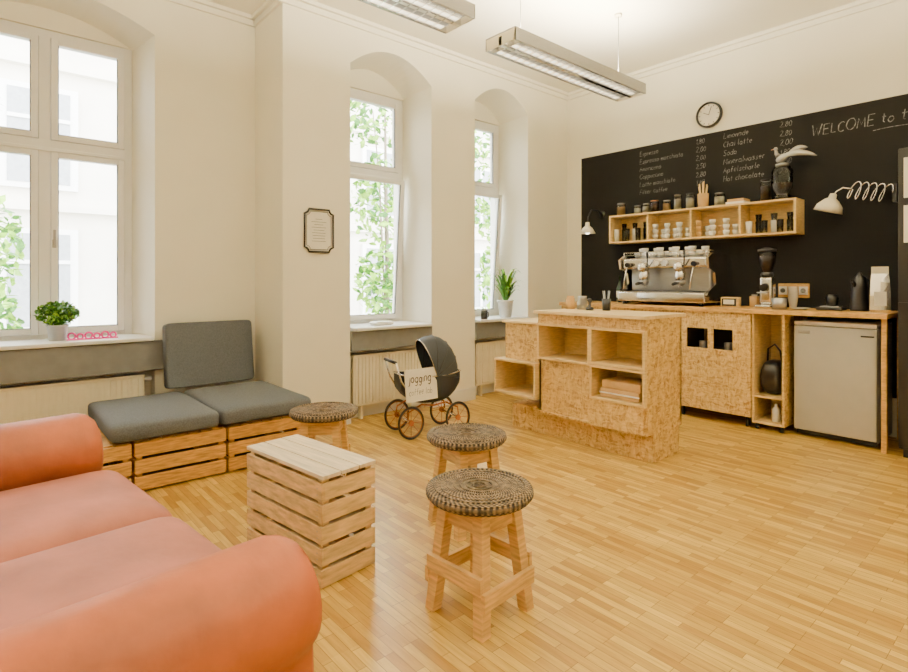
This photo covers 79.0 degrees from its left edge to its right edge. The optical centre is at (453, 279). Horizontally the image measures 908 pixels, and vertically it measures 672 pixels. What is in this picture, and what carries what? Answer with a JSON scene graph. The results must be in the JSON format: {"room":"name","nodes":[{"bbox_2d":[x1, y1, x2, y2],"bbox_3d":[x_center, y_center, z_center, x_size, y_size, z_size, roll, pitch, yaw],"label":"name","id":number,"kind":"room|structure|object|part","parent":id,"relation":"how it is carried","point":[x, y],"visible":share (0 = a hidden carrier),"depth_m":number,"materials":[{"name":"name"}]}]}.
{"room":"coffee shop","nodes":[
{"label":"coffee shop","id":0,"kind":"room"},
{"bbox_2d":[0,0,566,406],"bbox_3d":[-2.123,-0.500,4.243,8.308,3.400,0.946,0,0,-34],"label":"wall","id":1,"kind":"structure","parent":0,"point":[239,130],"depth_m":4.49,"materials":[{"name":"paint"}]},
{"bbox_2d":[0,19,131,340],"bbox_3d":[-2.984,-0.685,4.011,1.120,2.270,0.130,0,0,-41],"label":"window","id":2,"kind":"structure","parent":1,"relation":"in","point":[43,143],"depth_m":4.01,"materials":[{"name":"white paint"}]},
{"bbox_2d":[0,333,153,350],"bbox_3d":[-2.808,0.436,3.840,1.200,0.028,0.420,0,0,-41],"label":"window sill","id":3,"kind":"structure","parent":1,"relation":"attached to","point":[122,338],"depth_m":3.79,"materials":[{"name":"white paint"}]},
{"bbox_2d":[34,300,79,340],"bbox_3d":[-2.768,0.281,3.844,0.265,0.282,0.260,0,0,25],"label":"potted shrub","id":4,"kind":"object","parent":3,"relation":"on","point":[56,324],"visible":1,"depth_m":3.80,"materials":[{"name":"green plant"}]},
{"bbox_2d":[66,331,117,340],"bbox_3d":[-2.578,0.394,3.933,0.310,0.056,0.016,0,0,-41],"label":"ornament","id":5,"kind":"object","parent":3,"relation":"on","point":[100,336],"visible":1,"depth_m":3.92,"materials":[{"name":"plastic"}]},
{"bbox_2d":[0,340,162,384],"bbox_3d":[-2.724,0.561,3.774,1.360,0.218,0.170,0,0,-41],"label":"radiator cover","id":6,"kind":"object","parent":1,"relation":"attached to","point":[53,363],"depth_m":3.79,"materials":[{"name":"beige wood"}]},
{"bbox_2d":[304,208,333,252],"bbox_3d":[-1.079,-0.395,4.412,0.265,0.355,0.015,0,0,-41],"label":"framed poster","id":7,"kind":"object","parent":1,"relation":"attached to","point":[318,223],"visible":1,"depth_m":4.41,"materials":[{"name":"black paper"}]},
{"bbox_2d":[350,87,404,323],"bbox_3d":[-0.803,-0.675,5.199,0.810,2.210,0.198,0,0,-41],"label":"window","id":8,"kind":"structure","parent":1,"relation":"in","point":[393,175],"depth_m":5.37,"materials":[{"name":"white paint"}]},
{"bbox_2d":[261,383,494,431],"bbox_3d":[-1.964,1.140,4.012,8.300,0.120,0.568,0,0,-41],"label":"baseboard","id":9,"kind":"structure","parent":1,"relation":"attached to","point":[468,394],"depth_m":5.25,"materials":[{"name":"white paint"}]},
{"bbox_2d":[350,326,431,351],"bbox_3d":[-0.583,0.516,4.946,0.860,0.168,0.170,0,0,-41],"label":"trim","id":10,"kind":"structure","parent":1,"relation":"attached to","point":[403,337],"depth_m":4.83,"materials":[{"name":"beige wood"}]},
{"bbox_2d":[350,321,432,331],"bbox_3d":[-0.655,0.416,5.029,0.810,0.028,0.470,0,0,-41],"label":"window sill","id":11,"kind":"structure","parent":1,"relation":"attached to","point":[357,327],"depth_m":4.87,"materials":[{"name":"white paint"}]},
{"bbox_2d":[370,320,393,324],"bbox_3d":[-0.647,0.385,4.936,0.200,0.035,0.120,0,0,-41],"label":"folded towel","id":12,"kind":"object","parent":11,"relation":"on","point":[385,322],"visible":0.99,"depth_m":4.89,"materials":[{"name":"white fabric"}]},
{"bbox_2d":[475,120,501,315],"bbox_3d":[0.250,-0.675,6.115,0.740,2.210,0.198,0,0,-41],"label":"window","id":13,"kind":"structure","parent":1,"relation":"in","point":[490,190],"depth_m":6.29,"materials":[{"name":"white paint"}]},
{"bbox_2d":[475,321,505,339],"bbox_3d":[0.470,0.516,5.861,0.790,0.168,0.170,0,0,-41],"label":"trim","id":14,"kind":"structure","parent":1,"relation":"attached to","point":[486,330],"depth_m":5.67,"materials":[{"name":"beige wood"}]},
{"bbox_2d":[475,315,529,322],"bbox_3d":[0.398,0.416,5.944,0.740,0.028,0.470,0,0,-41],"label":"window sill","id":15,"kind":"structure","parent":1,"relation":"attached to","point":[492,318],"depth_m":5.75,"materials":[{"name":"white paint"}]},
{"bbox_2d":[481,310,488,318],"bbox_3d":[0.314,0.357,5.667,0.070,0.090,0.091,0,0,-10],"label":"mug","id":16,"kind":"object","parent":15,"relation":"on","point":[484,313],"visible":0.97,"depth_m":5.65,"materials":[{"name":"ceramic"}]},
{"bbox_2d":[488,268,519,317],"bbox_3d":[0.557,0.139,5.965,0.450,0.526,0.447,0,0,-41],"label":"spider plant","id":17,"kind":"object","parent":15,"relation":"on","point":[505,305],"visible":0.99,"depth_m":5.90,"materials":[{"name":"green plant"}]},
{"bbox_2d":[166,0,898,100],"bbox_3d":[0.212,-2.162,1.509,8.300,0.074,7.200,0,0,-41],"label":"trim","id":18,"kind":"structure","parent":1,"relation":"attached to","point":[268,6],"depth_m":4.78,"materials":[{"name":"paint"}]},
{"bbox_2d":[143,392,907,671],"bbox_3d":[0.081,1.250,1.660,8.300,0.100,7.600,0,0,-41],"label":"floor","id":19,"kind":"structure","parent":0,"point":[743,548],"depth_m":2.41,"materials":[{"name":"brown wood"}]},
{"bbox_2d":[0,373,151,423],"bbox_3d":[-2.732,0.950,3.753,1.200,0.500,0.090,0,0,-41],"label":"radiator","id":20,"kind":"object","parent":19,"relation":"on","point":[18,403],"visible":0.46,"depth_m":3.76,"materials":[{"name":"metal"}]},
{"bbox_2d":[0,413,321,671],"bbox_3d":[-1.304,0.780,1.427,1.752,0.840,1.140,0,0,43],"label":"sofa","id":21,"kind":"object","parent":19,"relation":"on","point":[97,574],"visible":1,"depth_m":1.24,"materials":[{"name":"fabric"}]},
{"bbox_2d":[99,415,300,489],"bbox_3d":[-1.854,1.055,3.543,1.530,0.290,0.780,0,0,-41],"label":"bench","id":22,"kind":"object","parent":19,"relation":"on","point":[149,463],"visible":0.45,"depth_m":3.30,"materials":[{"name":"orange wood"}]},
{"bbox_2d":[88,392,218,442],"bbox_3d":[-1.924,0.852,3.502,0.580,0.114,0.870,0,0,-41],"label":"seat cushion","id":23,"kind":"object","parent":22,"relation":"on","point":[121,420],"visible":0.99,"depth_m":3.29,"materials":[{"name":"grey fabric"}]},
{"bbox_2d":[184,381,310,424],"bbox_3d":[-1.473,0.850,3.893,0.605,0.119,0.870,0,0,-41],"label":"seat cushion","id":24,"kind":"object","parent":22,"relation":"on","point":[256,400],"visible":0.75,"depth_m":3.67,"materials":[{"name":"grey fabric"}]},
{"bbox_2d":[162,320,253,388],"bbox_3d":[-1.888,0.562,4.260,0.641,0.489,0.185,0,0,-42],"label":"cushion","id":25,"kind":"object","parent":24,"relation":"on","point":[207,352],"visible":1,"depth_m":4.19,"materials":[{"name":"grey fabric"}]},
{"bbox_2d":[247,434,375,588],"bbox_3d":[-0.640,0.980,2.425,0.592,0.440,0.271,0,0,41],"label":"table","id":26,"kind":"object","parent":19,"relation":"on","point":[318,515],"visible":0.94,"depth_m":2.29,"materials":[{"name":"brown wood"}]},
{"bbox_2d":[289,402,357,478],"bbox_3d":[-0.760,0.973,3.222,0.394,0.452,0.394,0,0,-1],"label":"wooden stool","id":27,"kind":"object","parent":19,"relation":"on","point":[317,418],"visible":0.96,"depth_m":3.12,"materials":[{"name":"brown wood"}]},
{"bbox_2d":[350,348,423,418],"bbox_3d":[-0.583,0.920,4.946,0.770,0.560,0.090,0,0,-41],"label":"radiator","id":28,"kind":"object","parent":19,"relation":"on","point":[371,383],"visible":0.69,"depth_m":4.82,"materials":[{"name":"metal"}]},
{"bbox_2d":[384,335,469,439],"bbox_3d":[-0.207,0.819,4.334,0.625,0.763,0.368,0,0,-27],"label":"carriage","id":29,"kind":"object","parent":19,"relation":"on","point":[438,377],"visible":0.94,"depth_m":4.27,"materials":[{"name":"fabric"}]},
{"bbox_2d":[427,423,506,541],"bbox_3d":[0.062,0.973,2.718,0.394,0.452,0.394,0,0,-33],"label":"wooden stool","id":30,"kind":"object","parent":19,"relation":"on","point":[464,445],"visible":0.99,"depth_m":2.65,"materials":[{"name":"brown wood"}]},
{"bbox_2d":[425,468,533,642],"bbox_3d":[0.094,0.973,2.019,0.394,0.452,0.394,0,0,45],"label":"wooden stool","id":31,"kind":"object","parent":19,"relation":"on","point":[480,502],"visible":1,"depth_m":1.96,"materials":[{"name":"brown wood"}]},
{"bbox_2d":[475,339,505,395],"bbox_3d":[0.470,0.920,5.861,0.700,0.560,0.090,0,0,-41],"label":"radiator","id":32,"kind":"object","parent":19,"relation":"on","point":[485,351],"visible":0.46,"depth_m":5.71,"materials":[{"name":"metal"}]},
{"bbox_2d":[494,308,685,462],"bbox_3d":[0.977,0.716,4.195,0.540,0.968,1.350,0,0,-41],"label":"counter","id":33,"kind":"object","parent":19,"relation":"on","point":[558,360],"depth_m":3.92,"materials":[{"name":"brown wood"}]},
{"bbox_2d":[566,296,574,308],"bbox_3d":[0.932,0.179,4.415,0.070,0.105,0.070,0,0,-41],"label":"jar","id":34,"kind":"object","parent":33,"relation":"on","point":[570,300],"visible":0.89,"depth_m":4.39,"materials":[{"name":"ceramic"}]},
{"bbox_2d":[577,296,587,309],"bbox_3d":[1.016,0.179,4.339,0.084,0.105,0.111,0,0,-11],"label":"milk pitcher","id":35,"kind":"object","parent":33,"relation":"on","point":[582,303],"visible":0.93,"depth_m":4.32,"materials":[{"name":"metal"}]},
{"bbox_2d":[586,298,593,310],"bbox_3d":[1.039,0.185,4.216,0.058,0.094,0.058,0,0,-41],"label":"coffee tamper","id":36,"kind":"object","parent":33,"relation":"on","point":[589,307],"visible":1,"depth_m":4.20,"materials":[{"name":"black metal"}]},
{"bbox_2d":[602,291,610,310],"bbox_3d":[1.157,0.157,4.186,0.068,0.150,0.068,0,0,-41],"label":"cup","id":37,"kind":"object","parent":33,"relation":"on","point":[606,303],"visible":1,"depth_m":4.16,"materials":[{"name":"black plastic"}]},
{"bbox_2d":[599,376,641,402],"bbox_3d":[1.204,0.748,3.796,0.242,0.115,0.310,0,0,-41],"label":"kraft box","id":38,"kind":"object","parent":33,"relation":"in","point":[619,387],"visible":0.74,"depth_m":3.73,"materials":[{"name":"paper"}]},
{"bbox_2d":[559,301,897,453],"bbox_3d":[2.259,0.718,5.011,0.584,0.965,2.800,0,0,-41],"label":"counter","id":39,"kind":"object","parent":19,"relation":"on","point":[724,349],"depth_m":4.55,"materials":[{"name":"brown wood"}]},
{"bbox_2d":[616,276,622,301],"bbox_3d":[1.755,0.097,5.832,0.071,0.275,0.071,0,0,-41],"label":"syrup bottle","id":40,"kind":"object","parent":39,"relation":"on","point":[619,286],"visible":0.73,"depth_m":5.82,"materials":[{"name":"green glass"}]},
{"bbox_2d":[617,249,727,306],"bbox_3d":[2.027,-0.018,5.234,0.533,0.505,0.890,0,0,-41],"label":"espresso machine","id":41,"kind":"object","parent":39,"relation":"on","point":[701,280],"visible":0.99,"depth_m":5.08,"materials":[{"name":"silver metal"}]},
{"bbox_2d":[634,246,708,257],"bbox_3d":[2.071,-0.265,5.277,0.158,0.095,0.700,0,0,-41],"label":"cups","id":42,"kind":"object","parent":41,"relation":"on","point":[688,247],"visible":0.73,"depth_m":5.22,"materials":[{"name":"ceramic"}]},
{"bbox_2d":[721,297,740,306],"bbox_3d":[2.410,0.192,4.798,0.087,0.084,0.140,0,0,-41],"label":"tip box","id":43,"kind":"object","parent":39,"relation":"on","point":[725,301],"visible":0.99,"depth_m":4.76,"materials":[{"name":"brown wood"}]},
{"bbox_2d":[750,294,758,306],"bbox_3d":[2.610,0.179,4.786,0.060,0.109,0.060,0,0,-41],"label":"tin","id":44,"kind":"object","parent":39,"relation":"on","point":[754,299],"visible":0.77,"depth_m":4.76,"materials":[{"name":"metal"}]},
{"bbox_2d":[755,247,776,308],"bbox_3d":[2.602,-0.018,4.593,0.186,0.505,0.140,0,0,-41],"label":"coffee grinder","id":45,"kind":"object","parent":39,"relation":"on","point":[767,287],"visible":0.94,"depth_m":4.57,"materials":[{"name":"metal"}]},
{"bbox_2d":[760,344,781,393],"bbox_3d":[2.614,0.718,4.485,0.270,0.410,0.170,0,0,-41],"label":"bag","id":46,"kind":"object","parent":39,"relation":"in","point":[771,370],"visible":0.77,"depth_m":4.40,"materials":[{"name":"plastic"}]},
{"bbox_2d":[772,404,780,422],"bbox_3d":[2.568,1.060,4.392,0.060,0.140,0.060,0,0,-41],"label":"bottle","id":47,"kind":"object","parent":39,"relation":"on","point":[776,411],"depth_m":4.37,"materials":[{"name":"white plastic"}]},
{"bbox_2d":[771,298,787,309],"bbox_3d":[2.605,0.189,4.411,0.112,0.090,0.112,0,0,-41],"label":"box","id":48,"kind":"object","parent":39,"relation":"on","point":[777,303],"visible":0.97,"depth_m":4.37,"materials":[{"name":"metal"}]},
{"bbox_2d":[788,286,798,307],"bbox_3d":[2.839,0.144,4.614,0.080,0.180,0.080,0,0,-41],"label":"paper cups","id":49,"kind":"object","parent":39,"relation":"on","point":[793,294],"visible":0.96,"depth_m":4.59,"materials":[{"name":"white paper"}]},
{"bbox_2d":[790,307,809,309],"bbox_3d":[2.752,0.227,4.380,0.140,0.015,0.140,0,0,-41],"label":"plate","id":50,"kind":"object","parent":39,"relation":"on","point":[796,308],"visible":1,"depth_m":4.35,"materials":[{"name":"beige wood"}]},
{"bbox_2d":[816,294,846,310],"bbox_3d":[2.925,0.172,4.272,0.140,0.123,0.170,0,0,-41],"label":"kitchen scale","id":51,"kind":"object","parent":39,"relation":"on","point":[832,300],"visible":0.99,"depth_m":4.24,"materials":[{"name":"black plastic"}]},
{"bbox_2d":[850,272,869,310],"bbox_3d":[3.075,0.086,4.162,0.142,0.295,0.141,0,0,34],"label":"electric kettle","id":52,"kind":"object","parent":39,"relation":"on","point":[859,300],"visible":0.93,"depth_m":4.12,"materials":[{"name":"black plastic"}]},
{"bbox_2d":[869,267,890,312],"bbox_3d":[3.074,0.069,3.977,0.124,0.330,0.105,0,0,35],"label":"coffee bag","id":53,"kind":"object","parent":39,"relation":"on","point":[880,292],"visible":1,"depth_m":3.95,"materials":[{"name":"paper"}]},
{"bbox_2d":[794,318,891,446],"bbox_3d":[2.985,0.757,4.235,0.478,0.885,0.525,0,0,-41],"label":"mini fridge","id":54,"kind":"object","parent":19,"relation":"on","point":[837,362],"visible":0.96,"depth_m":4.08,"materials":[{"name":"silver metal"}]},
{"bbox_2d":[898,147,907,457],"bbox_3d":[3.408,0.155,3.652,0.632,2.090,0.640,0,0,-41],"label":"tall cabinet","id":55,"kind":"object","parent":19,"relation":"on","point":[902,152],"visible":1,"depth_m":3.70,"materials":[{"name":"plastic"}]},
{"bbox_2d":[207,0,858,91],"bbox_3d":[-0.051,-2.250,1.811,8.300,0.100,8.000,0,0,-41],"label":"ceiling","id":56,"kind":"structure","parent":0,"point":[651,32],"depth_m":4.75,"materials":[{"name":"paint"}]},
{"bbox_2d":[358,0,474,33],"bbox_3d":[-0.551,-1.875,2.860,1.560,0.650,0.270,0,0,-41],"label":"ceiling light","id":57,"kind":"object","parent":56,"relation":"hanging from","point":[444,16],"visible":1,"depth_m":3.22,"materials":[{"name":"metal"}]},
{"bbox_2d":[486,0,645,101],"bbox_3d":[0.908,-1.875,4.168,1.600,0.650,0.270,0,0,-41],"label":"ceiling light","id":58,"kind":"object","parent":56,"relation":"hanging from","point":[515,44],"visible":1,"depth_m":4.01,"materials":[{"name":"metal"}]},
{"bbox_2d":[567,0,907,436],"bbox_3d":[3.389,-0.500,4.271,0.120,3.400,7.200,0,0,-41],"label":"wall","id":59,"kind":"structure","parent":0,"point":[860,57],"depth_m":4.99,"materials":[{"name":"paint"}]},
{"bbox_2d":[696,101,722,127],"bbox_3d":[2.430,-1.575,5.253,0.038,0.244,0.244,0,0,-41],"label":"wall clock","id":60,"kind":"object","parent":59,"relation":"attached to","point":[709,114],"visible":1,"depth_m":5.25,"materials":[{"name":"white plastic"}]},
{"bbox_2d":[581,94,907,397],"bbox_3d":[3.115,-0.250,4.457,0.049,2.300,5.040,0,0,-41],"label":"chalkboard","id":61,"kind":"object","parent":59,"relation":"attached to","point":[851,144],"depth_m":4.74,"materials":[{"name":"paint"}]},
{"bbox_2d":[579,209,605,233],"bbox_3d":[1.523,-0.634,6.001,0.402,0.285,0.170,0,0,-41],"label":"gooseneck lamp","id":62,"kind":"object","parent":61,"relation":"attached to","point":[587,229],"visible":1,"depth_m":5.91,"materials":[{"name":"white metal"}]},
{"bbox_2d":[609,197,803,244],"bbox_3d":[2.303,-0.531,5.252,0.207,0.293,1.766,0,0,-41],"label":"wall shelf","id":63,"kind":"object","parent":61,"relation":"attached to","point":[738,213],"visible":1,"depth_m":5.17,"materials":[{"name":"brown wood"}]},
{"bbox_2d":[617,203,625,214],"bbox_3d":[1.769,-0.744,5.830,0.090,0.130,0.090,0,0,-41],"label":"storage jar","id":64,"kind":"object","parent":63,"relation":"on","point":[620,210],"visible":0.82,"depth_m":5.80,"materials":[{"name":"clear glass"}]},
{"bbox_2d":[634,205,640,213],"bbox_3d":[1.902,-0.724,5.708,0.076,0.090,0.076,0,0,-41],"label":"storage jar","id":65,"kind":"object","parent":63,"relation":"on","point":[636,210],"visible":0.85,"depth_m":5.68,"materials":[{"name":"clear glass"}]},
{"bbox_2d":[642,203,649,212],"bbox_3d":[1.968,-0.729,5.632,0.080,0.100,0.080,0,0,-41],"label":"storage jar","id":66,"kind":"object","parent":63,"relation":"on","point":[644,208],"visible":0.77,"depth_m":5.60,"materials":[{"name":"clear glass"}]},
{"bbox_2d":[650,200,658,211],"bbox_3d":[2.018,-0.739,5.544,0.090,0.120,0.090,0,0,-41],"label":"storage jar","id":67,"kind":"object","parent":63,"relation":"on","point":[653,207],"visible":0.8,"depth_m":5.51,"materials":[{"name":"clear glass"}]},
{"bbox_2d":[663,200,670,210],"bbox_3d":[2.112,-0.734,5.466,0.080,0.110,0.080,0,0,-41],"label":"storage jar","id":68,"kind":"object","parent":63,"relation":"on","point":[667,206],"visible":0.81,"depth_m":5.44,"materials":[{"name":"clear glass"}]},
{"bbox_2d":[674,194,680,209],"bbox_3d":[2.175,-0.754,5.363,0.070,0.150,0.070,0,0,-41],"label":"storage jar","id":69,"kind":"object","parent":63,"relation":"on","point":[677,202],"visible":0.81,"depth_m":5.34,"materials":[{"name":"clear glass"}]},
{"bbox_2d":[686,193,694,207],"bbox_3d":[2.262,-0.754,5.279,0.080,0.150,0.080,0,0,-41],"label":"storage jar","id":70,"kind":"object","parent":63,"relation":"on","point":[690,202],"visible":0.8,"depth_m":5.25,"materials":[{"name":"clear glass"}]},
{"bbox_2d":[697,181,708,206],"bbox_3d":[2.339,-0.799,5.174,0.100,0.241,0.100,0,0,-41],"label":"utensil holder","id":71,"kind":"object","parent":63,"relation":"on","point":[703,198],"visible":0.79,"depth_m":5.14,"materials":[{"name":"wood"}]},
{"bbox_2d":[614,212,793,241],"bbox_3d":[2.282,-0.498,5.248,0.107,0.190,1.690,0,0,-41],"label":"glassware","id":72,"kind":"object","parent":63,"relation":"in","point":[761,224],"visible":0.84,"depth_m":5.08,"materials":[{"name":"white ceramic"}]},
{"bbox_2d":[714,192,724,205],"bbox_3d":[2.438,-0.739,5.061,0.090,0.120,0.090,0,0,-41],"label":"storage jar","id":73,"kind":"object","parent":63,"relation":"on","point":[719,200],"visible":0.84,"depth_m":5.03,"materials":[{"name":"clear glass"}]},
{"bbox_2d":[726,198,749,203],"bbox_3d":[2.554,-0.702,4.950,0.150,0.045,0.160,0,0,-41],"label":"book stack","id":74,"kind":"object","parent":63,"relation":"on","point":[738,200],"visible":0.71,"depth_m":4.90,"materials":[{"name":"paper"}]},
{"bbox_2d":[760,179,771,200],"bbox_3d":[2.701,-0.774,4.773,0.090,0.190,0.090,0,0,-41],"label":"storage jar","id":75,"kind":"object","parent":63,"relation":"on","point":[765,191],"visible":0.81,"depth_m":4.74,"materials":[{"name":"clear glass"}]},
{"bbox_2d":[771,145,816,199],"bbox_3d":[2.839,-0.907,4.607,0.164,0.456,0.348,0,0,-41],"label":"figurine","id":76,"kind":"object","parent":63,"relation":"on","point":[779,188],"visible":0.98,"depth_m":4.64,"materials":[{"name":"white ceramic"}]},
{"bbox_3d":[2.896,0.090,4.700,0.038,0.120,0.235,0,0,-41],"label":"power outlet strip","id":77,"kind":"part","parent":61,"relation":"part of","materials":[{"name":"plastic"}]},
{"bbox_2d":[814,181,897,213],"bbox_3d":[3.112,-0.644,4.294,0.528,0.254,0.199,0,0,44],"label":"wall lamp","id":78,"kind":"object","parent":61,"relation":"attached to","point":[830,204],"visible":1,"depth_m":4.32,"materials":[{"name":"white metal"}]},
{"label":"outside","id":79,"kind":"structure","parent":0,"visible":0},
{"bbox_3d":[-7.773,2.250,16.563,50.000,0.100,24.800,0,0,-41],"label":"ground","id":80,"kind":"structure","parent":79,"visible":0},
{"bbox_2d":[0,104,25,328],"bbox_3d":[-6.543,-0.510,7.023,1.736,5.423,2.032,0,0,-41],"label":"tree","id":81,"kind":"object","parent":80,"relation":"on","point":[12,228],"visible":0.84,"depth_m":7.24,"materials":[{"name":"green plant"}]},
{"bbox_2d":[0,35,489,327],"bbox_3d":[-5.755,-2.250,17.290,38.000,8.900,4.350,0,0,-41],"label":"outdoor background","id":82,"kind":"object","parent":80,"relation":"on","point":[87,83],"visible":0.05,"depth_m":12.56,"materials":[{"name":"white paint"}]},
{"bbox_2d":[350,100,393,313],"bbox_3d":[-1.319,-0.531,8.758,1.947,5.464,1.640,0,0,-41],"label":"tree","id":83,"kind":"object","parent":80,"relation":"on","point":[386,290],"visible":0.54,"depth_m":8.82,"materials":[{"name":"green plant"}]},
{"bbox_2d":[475,130,489,308],"bbox_3d":[0.689,-0.504,10.272,1.810,5.410,1.741,0,0,-41],"label":"tree","id":84,"kind":"object","parent":80,"relation":"on","point":[478,200],"visible":0.14,"depth_m":10.44,"materials":[{"name":"green plant"}]}
]}

